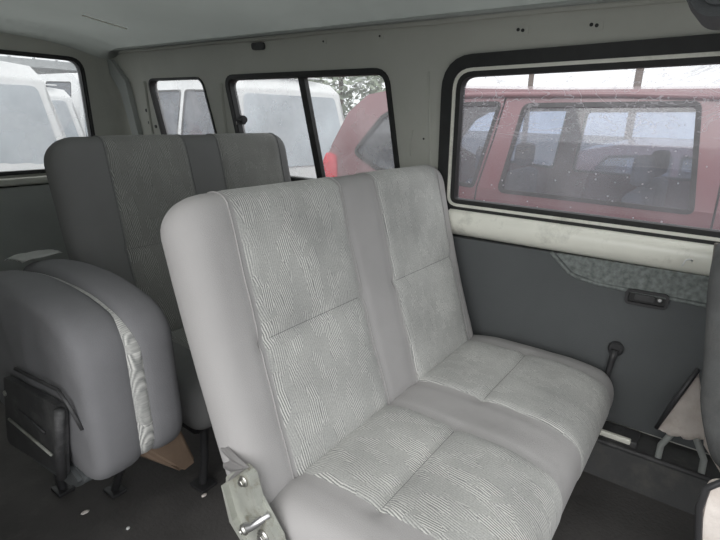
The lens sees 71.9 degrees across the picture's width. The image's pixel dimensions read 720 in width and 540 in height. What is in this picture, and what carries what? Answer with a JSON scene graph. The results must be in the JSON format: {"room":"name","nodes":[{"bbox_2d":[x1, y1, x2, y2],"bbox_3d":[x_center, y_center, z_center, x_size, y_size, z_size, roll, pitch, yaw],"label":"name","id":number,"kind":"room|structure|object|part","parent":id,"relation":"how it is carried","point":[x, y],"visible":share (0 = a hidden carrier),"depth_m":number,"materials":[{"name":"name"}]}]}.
{"room":"vehicle interior","nodes":[
{"label":"vehicle interior","id":0,"kind":"room"},
{"bbox_2d":[0,33,110,270],"bbox_3d":[-2.002,-0.405,2.689,0.146,1.720,1.770,14,21,34],"label":"wall","id":1,"kind":"structure","parent":0,"point":[7,41],"depth_m":2.86,"materials":[{"name":"paint"}]},
{"bbox_2d":[0,175,68,271],"bbox_3d":[-2.054,-0.134,2.750,0.131,0.725,1.400,14,21,34],"label":"door","id":2,"kind":"structure","parent":1,"relation":"in","point":[29,222],"depth_m":2.85,"materials":[{"name":"paint"}]},
{"bbox_3d":[-2.011,-0.453,2.624,0.045,0.040,1.360,14,21,34],"label":"sill rail","id":3,"kind":"part","parent":2,"relation":"part of","materials":[{"name":"paint"}]},
{"bbox_2d":[0,49,94,175],"bbox_3d":[-2.004,-0.793,2.523,0.114,0.642,1.289,14,21,34],"label":"window","id":4,"kind":"structure","parent":1,"relation":"in","point":[80,69],"depth_m":2.86,"materials":[{"name":"black rubber"}]},
{"bbox_2d":[94,56,131,134],"bbox_3d":[-1.514,-0.574,3.204,0.125,1.520,0.162,2,17,2],"label":"trim","id":5,"kind":"structure","parent":1,"relation":"attached to","point":[118,122],"depth_m":3.06,"materials":[{"name":"paint"}]},
{"bbox_2d":[0,401,694,539],"bbox_3d":[-0.251,0.773,1.621,4.520,0.050,1.820,14,21,34],"label":"floor","id":6,"kind":"structure","parent":0,"point":[159,502],"depth_m":1.58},
{"bbox_2d":[0,259,193,499],"bbox_3d":[-0.819,0.384,1.422,0.709,0.783,0.301,13,21,32],"label":"seat","id":7,"kind":"object","parent":6,"relation":"on","point":[89,387],"visible":1,"depth_m":1.21,"materials":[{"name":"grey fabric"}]},
{"bbox_2d":[4,249,61,262],"bbox_3d":[-1.005,-0.043,1.530,0.150,0.035,0.115,14,21,34],"label":"cloth","id":8,"kind":"object","parent":7,"relation":"on","point":[22,257],"visible":1,"depth_m":1.50,"materials":[{"name":"grey fabric"}]},
{"bbox_3d":[-0.857,0.410,1.304,0.418,0.281,0.016,14,21,34],"label":"hinge plate","id":9,"kind":"part","parent":7,"relation":"part of","materials":[{"name":"black plastic"}]},
{"bbox_3d":[-0.976,0.597,1.589,0.060,0.271,0.058,14,21,34],"label":"leg","id":10,"kind":"part","parent":7,"relation":"part of","materials":[{"name":"black plastic"}]},
{"bbox_3d":[-0.844,0.245,1.352,0.689,0.453,0.149,14,21,34],"label":"backrest","id":11,"kind":"part","parent":7,"relation":"part of","materials":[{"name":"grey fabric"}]},
{"bbox_3d":[-0.761,0.208,1.428,0.685,0.448,0.128,14,21,34],"label":"seat","id":12,"kind":"part","parent":7,"relation":"part of","materials":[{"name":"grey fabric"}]},
{"bbox_3d":[-0.745,0.597,1.547,0.200,0.306,0.050,14,21,34],"label":"leg","id":13,"kind":"part","parent":7,"relation":"part of","materials":[{"name":"black plastic"}]},
{"bbox_2d":[44,133,290,493],"bbox_3d":[-0.466,0.045,1.985,0.762,1.113,1.066,14,21,34],"label":"seat","id":14,"kind":"object","parent":6,"relation":"on","point":[112,195],"visible":0.29,"depth_m":1.75,"materials":[{"name":"grey fabric"}]},
{"bbox_3d":[-0.764,-0.105,1.890,0.329,0.784,0.351,14,21,34],"label":"patterned panel","id":15,"kind":"part","parent":14,"relation":"part of","materials":[{"name":"grey fabric"}]},
{"bbox_3d":[-0.636,-0.152,2.057,0.326,0.783,1.066,14,21,34],"label":"backrest","id":16,"kind":"part","parent":14,"relation":"part of","materials":[{"name":"grey fabric"}]},
{"bbox_3d":[-0.498,0.305,1.818,0.525,0.176,0.318,14,21,34],"label":"patterned panel","id":17,"kind":"part","parent":14,"relation":"part of","materials":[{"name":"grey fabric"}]},
{"bbox_3d":[-0.374,0.268,1.984,0.520,0.194,1.053,14,21,34],"label":"seat","id":18,"kind":"part","parent":14,"relation":"part of","materials":[{"name":"grey fabric"}]},
{"bbox_3d":[-0.372,0.354,1.993,0.385,0.028,0.960,14,21,34],"label":"seat frame","id":19,"kind":"part","parent":14,"relation":"part of","materials":[{"name":"black plastic"}]},
{"bbox_3d":[-0.521,0.600,1.629,0.079,0.262,0.060,14,21,34],"label":"leg","id":20,"kind":"part","parent":14,"relation":"part of","materials":[{"name":"black plastic"}]},
{"bbox_3d":[-0.471,-0.217,2.273,0.331,0.784,0.358,14,21,34],"label":"patterned panel","id":21,"kind":"part","parent":14,"relation":"part of","materials":[{"name":"grey fabric"}]},
{"bbox_2d":[160,164,613,539],"bbox_3d":[0.198,0.278,1.431,0.851,1.028,1.261,14,21,34],"label":"seat","id":22,"kind":"object","parent":6,"relation":"on","point":[350,392],"visible":1,"depth_m":1.23,"materials":[{"name":"grey fabric"}]},
{"bbox_3d":[-0.226,0.531,1.081,0.189,0.241,0.005,14,21,34],"label":"hinge plate","id":23,"kind":"part","parent":22,"relation":"part of","materials":[{"name":"paint"}]},
{"bbox_3d":[-0.218,0.533,1.044,0.062,0.053,0.025,3,17,5],"label":"release lever","id":24,"kind":"part","parent":22,"relation":"part of","materials":[{"name":"silver metal"}]},
{"bbox_3d":[-0.220,0.583,1.084,0.100,0.110,0.008,14,21,34],"label":"latch plate","id":25,"kind":"part","parent":22,"relation":"part of","materials":[{"name":"paint"}]},
{"bbox_3d":[-0.151,0.147,1.329,0.351,0.730,0.436,14,21,34],"label":"patterned panel","id":26,"kind":"part","parent":22,"relation":"part of","materials":[{"name":"grey fabric"}]},
{"bbox_3d":[0.016,0.085,1.548,0.348,0.730,1.207,14,21,34],"label":"backrest","id":27,"kind":"part","parent":22,"relation":"part of","materials":[{"name":"grey fabric"}]},
{"bbox_3d":[0.191,0.016,1.776,0.351,0.730,0.456,14,21,34],"label":"patterned panel","id":28,"kind":"part","parent":22,"relation":"part of","materials":[{"name":"grey fabric"}]},
{"bbox_3d":[0.144,0.543,1.217,0.595,0.181,0.382,14,21,34],"label":"patterned panel","id":29,"kind":"part","parent":22,"relation":"part of","materials":[{"name":"grey fabric"}]},
{"bbox_3d":[0.309,0.484,1.433,0.590,0.188,1.174,14,21,34],"label":"seat","id":30,"kind":"part","parent":22,"relation":"part of","materials":[{"name":"grey fabric"}]},
{"bbox_3d":[0.472,0.417,1.645,0.595,0.184,0.396,14,21,34],"label":"patterned panel","id":31,"kind":"part","parent":22,"relation":"part of","materials":[{"name":"grey fabric"}]},
{"bbox_2d":[654,243,719,539],"bbox_3d":[1.045,0.455,1.123,0.718,0.897,0.670,14,21,34],"label":"seat","id":32,"kind":"object","parent":6,"relation":"on","point":[693,413],"visible":1,"depth_m":1.21,"materials":[{"name":"fabric"}]},
{"bbox_3d":[0.979,0.559,1.592,0.024,0.146,0.074,4,17,9],"label":"leg","id":33,"kind":"part","parent":32,"relation":"part of","materials":[{"name":"grey metal"}]},
{"bbox_3d":[1.054,0.577,1.540,0.080,0.147,0.023,-4,18,-17],"label":"leg","id":34,"kind":"part","parent":32,"relation":"part of","materials":[{"name":"grey metal"}]},
{"bbox_3d":[0.982,0.217,1.290,0.202,0.545,0.341,14,21,34],"label":"backrest","id":35,"kind":"part","parent":32,"relation":"part of","materials":[{"name":"fabric"}]},
{"bbox_2d":[0,0,719,58],"bbox_3d":[-0.201,-0.663,1.163,4.485,0.274,1.580,14,21,34],"label":"ceiling","id":36,"kind":"structure","parent":0,"point":[96,28],"depth_m":2.07,"materials":[{"name":"paint"}]},
{"bbox_2d":[107,1,719,454],"bbox_3d":[0.273,-0.113,2.049,4.500,1.650,0.197,14,21,34],"label":"wall","id":37,"kind":"structure","parent":0,"point":[415,60],"depth_m":1.91,"materials":[{"name":"paint"}]},
{"bbox_2d":[148,77,216,134],"bbox_3d":[-0.967,-0.837,2.784,0.552,0.448,0.110,14,21,34],"label":"window","id":38,"kind":"structure","parent":37,"relation":"in","point":[152,83],"depth_m":2.86,"materials":[{"name":"black rubber"}]},
{"bbox_2d":[225,68,399,180],"bbox_3d":[-0.238,-0.643,2.282,1.009,0.499,0.122,14,21,34],"label":"window","id":39,"kind":"structure","parent":37,"relation":"in","point":[231,80],"depth_m":2.24,"materials":[{"name":"black rubber"}]},
{"bbox_3d":[-0.153,-0.941,2.042,0.036,0.024,0.007,14,21,34],"label":"bracket plate","id":40,"kind":"part","parent":37,"relation":"part of","materials":[{"name":"paint"}]},
{"bbox_3d":[0.072,-0.889,1.885,0.036,0.024,0.007,14,21,34],"label":"bracket plate","id":41,"kind":"part","parent":37,"relation":"part of","materials":[{"name":"paint"}]},
{"bbox_2d":[112,0,685,53],"bbox_3d":[0.238,-0.872,1.735,4.300,0.026,0.049,14,21,34],"label":"trim","id":42,"kind":"structure","parent":37,"relation":"attached to","point":[571,5],"depth_m":1.74,"materials":[{"name":"paint"}]},
{"bbox_3d":[0.245,-0.512,1.934,0.070,0.090,0.016,14,21,34],"label":"bracket plate","id":43,"kind":"part","parent":37,"relation":"part of","materials":[{"name":"paint"}]},
{"bbox_3d":[0.516,-0.765,1.584,0.044,0.024,0.007,14,21,34],"label":"bracket plate","id":44,"kind":"part","parent":37,"relation":"part of","materials":[{"name":"paint"}]},
{"bbox_2d":[438,33,719,244],"bbox_3d":[1.099,-0.322,1.346,1.976,0.616,0.134,14,21,34],"label":"window","id":45,"kind":"structure","parent":37,"relation":"in","point":[694,50],"depth_m":1.60,"materials":[{"name":"clear glass"}]},
{"bbox_3d":[1.109,-0.326,1.359,1.876,0.516,0.077,14,21,34],"label":"glass pane","id":46,"kind":"part","parent":45,"relation":"part of","materials":[{"name":"clear glass"}]},
{"bbox_2d":[448,209,713,453],"bbox_3d":[1.096,0.261,1.559,1.880,0.697,0.094,14,21,34],"label":"door","id":47,"kind":"structure","parent":37,"relation":"in","point":[625,306],"depth_m":1.72,"materials":[{"name":"plastic"}]},
{"bbox_3d":[1.096,-0.016,1.462,1.840,0.110,0.063,14,21,34],"label":"sill rail","id":48,"kind":"part","parent":47,"relation":"part of","materials":[{"name":"paint"}]},
{"bbox_3d":[0.866,0.331,1.717,0.039,0.124,0.025,0,17,-5],"label":"winder arm","id":49,"kind":"part","parent":47,"relation":"part of","materials":[{"name":"black plastic"}]},
{"bbox_3d":[0.929,0.091,1.619,0.058,0.022,0.012,14,21,34],"label":"handle","id":50,"kind":"part","parent":47,"relation":"part of","materials":[{"name":"black plastic"}]},
{"bbox_2d":[628,292,665,305],"bbox_3d":[0.940,0.092,1.625,0.108,0.039,0.015,14,21,34],"label":"door handle","id":51,"kind":"object","parent":47,"relation":"on","point":[634,298],"depth_m":1.61,"materials":[{"name":"black plastic"}]},
{"bbox_3d":[0.694,-0.721,1.462,0.044,0.024,0.007,14,21,34],"label":"bracket plate","id":52,"kind":"part","parent":37,"relation":"part of","materials":[{"name":"paint"}]},
{"bbox_2d":[583,421,719,514],"bbox_3d":[1.194,0.709,1.569,1.960,0.170,0.150,14,21,34],"label":"step","id":53,"kind":"structure","parent":37,"relation":"attached to","point":[623,456],"depth_m":1.66,"materials":[{"name":"black plastic"}]},
{"label":"outside","id":54,"kind":"structure","parent":0,"visible":0},
{"bbox_2d":[462,130,693,177],"bbox_3d":[-2.169,-2.580,13.839,120.000,0.001,120.000,14,21,34],"label":"ground","id":55,"kind":"structure","parent":54,"point":[471,141],"depth_m":39.46,"materials":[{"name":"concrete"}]},
{"bbox_2d":[0,61,65,170],"bbox_3d":[-4.876,-0.965,4.879,4.700,2.108,1.900,12,20,31],"label":"van","id":56,"kind":"object","parent":55,"relation":"on","point":[30,123],"visible":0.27,"depth_m":4.09,"materials":[{"name":"white paint"}]},
{"bbox_3d":[-4.434,-1.283,5.555,4.620,1.780,0.181,12,20,31],"label":"panel","id":57,"kind":"part","parent":56,"relation":"part of","materials":[{"name":"white paint"}]},
{"bbox_2d":[0,55,76,73],"bbox_3d":[-22.201,-7.809,22.485,10.020,3.900,22.000,14,21,34],"label":"building","id":58,"kind":"structure","parent":55,"relation":"on","point":[39,66],"depth_m":23.67,"materials":[{"name":"concrete"}]},
{"bbox_2d":[38,73,87,136],"bbox_3d":[-6.539,-3.146,11.283,4.700,2.388,2.050,12,20,31],"label":"van","id":59,"kind":"object","parent":55,"relation":"on","point":[68,82],"visible":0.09,"depth_m":9.38,"materials":[{"name":"white paint"}]},
{"bbox_3d":[-7.069,-3.047,10.541,4.620,2.060,0.232,12,20,31],"label":"panel","id":60,"kind":"part","parent":59,"relation":"part of","materials":[{"name":"white paint"}]},
{"bbox_2d":[45,84,85,137],"bbox_3d":[-6.649,-2.167,8.702,4.700,2.048,1.620,14,21,34],"label":"van","id":61,"kind":"object","parent":55,"relation":"on","point":[63,104],"visible":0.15,"depth_m":7.78,"materials":[{"name":"white paint"}]},
{"bbox_3d":[-6.249,-2.447,9.251,4.620,1.720,0.170,14,21,34],"label":"panel","id":62,"kind":"part","parent":61,"relation":"part of","materials":[{"name":"white paint"}]},
{"bbox_2d":[157,78,343,177],"bbox_3d":[-2.325,-1.797,7.688,4.700,2.148,1.860,17,23,41],"label":"van","id":63,"kind":"object","parent":55,"relation":"on","point":[275,106],"visible":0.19,"depth_m":6.22,"materials":[{"name":"white paint"}]},
{"bbox_3d":[-2.936,-1.750,7.106,4.620,1.820,0.188,17,23,41],"label":"panel","id":64,"kind":"part","parent":63,"relation":"part of","materials":[{"name":"white paint"}]},
{"bbox_3d":[-1.768,-2.079,8.255,4.620,1.820,0.188,17,23,41],"label":"panel","id":65,"kind":"part","parent":63,"relation":"part of","materials":[{"name":"white paint"}]},
{"bbox_2d":[294,75,385,119],"bbox_3d":[-1.048,-8.173,23.620,4.917,4.937,4.735,-3,18,-15],"label":"tree","id":66,"kind":"object","parent":55,"relation":"on","point":[374,82],"visible":0.21,"depth_m":22.34,"materials":[{"name":"green plant"}]},
{"bbox_2d":[323,85,719,229],"bbox_3d":[1.971,-0.191,3.232,4.520,1.933,1.780,14,21,34],"label":"car","id":67,"kind":"object","parent":55,"relation":"on","point":[363,143],"visible":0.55,"depth_m":2.96,"materials":[{"name":"red paint"}]},
{"bbox_2d":[323,153,336,176],"bbox_3d":[-0.191,-0.630,3.767,0.250,0.515,0.187,14,21,34],"label":"tail lamp","id":68,"kind":"object","parent":67,"relation":"attached to","point":[330,159],"depth_m":3.64,"materials":[{"name":"red plastic"}]},
{"bbox_3d":[1.056,-0.369,3.389,0.580,0.900,0.480,14,21,34],"label":"seat","id":69,"kind":"part","parent":67,"relation":"part of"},
{"bbox_3d":[1.506,-0.541,3.977,0.580,0.900,0.480,14,21,34],"label":"seat","id":70,"kind":"part","parent":67,"relation":"part of","materials":[{"name":"grey fabric"}]},
{"bbox_3d":[2.442,-0.473,3.793,4.500,1.605,0.147,14,21,34],"label":"panel","id":71,"kind":"part","parent":67,"relation":"part of","materials":[{"name":"red paint"}]},
{"bbox_3d":[1.821,-0.184,2.857,0.580,0.900,0.480,14,21,34],"label":"seat","id":72,"kind":"part","parent":67,"relation":"part of","materials":[{"name":"grey fabric"}]},
{"bbox_3d":[2.271,-0.356,3.445,0.580,0.900,0.480,14,21,34],"label":"seat","id":73,"kind":"part","parent":67,"relation":"part of","materials":[{"name":"grey fabric"}]},
{"bbox_2d":[521,74,533,143],"bbox_3d":[7.784,-8.946,22.459,1.400,7.500,0.247,14,21,34],"label":"utility pole","id":74,"kind":"object","parent":55,"relation":"on","point":[531,76],"visible":0.17,"depth_m":23.00,"materials":[{"name":"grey wood"}]},
{"bbox_2d":[618,68,643,171],"bbox_3d":[9.425,-7.074,16.576,1.400,7.500,0.247,14,21,34],"label":"utility pole","id":75,"kind":"object","parent":55,"relation":"on","point":[631,117],"visible":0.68,"depth_m":17.12,"materials":[{"name":"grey wood"}]},
{"bbox_2d":[576,138,693,177],"bbox_3d":[4.178,-0.641,5.535,3.818,1.528,1.660,14,21,34],"label":"hatchback","id":76,"kind":"object","parent":55,"relation":"on","point":[607,157],"visible":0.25,"depth_m":5.46,"materials":[{"name":"white paint"}]},
{"bbox_3d":[4.637,-0.919,6.081,3.798,1.200,0.147,14,21,34],"label":"panel","id":77,"kind":"part","parent":76,"relation":"part of","materials":[{"name":"white paint"}]}
]}

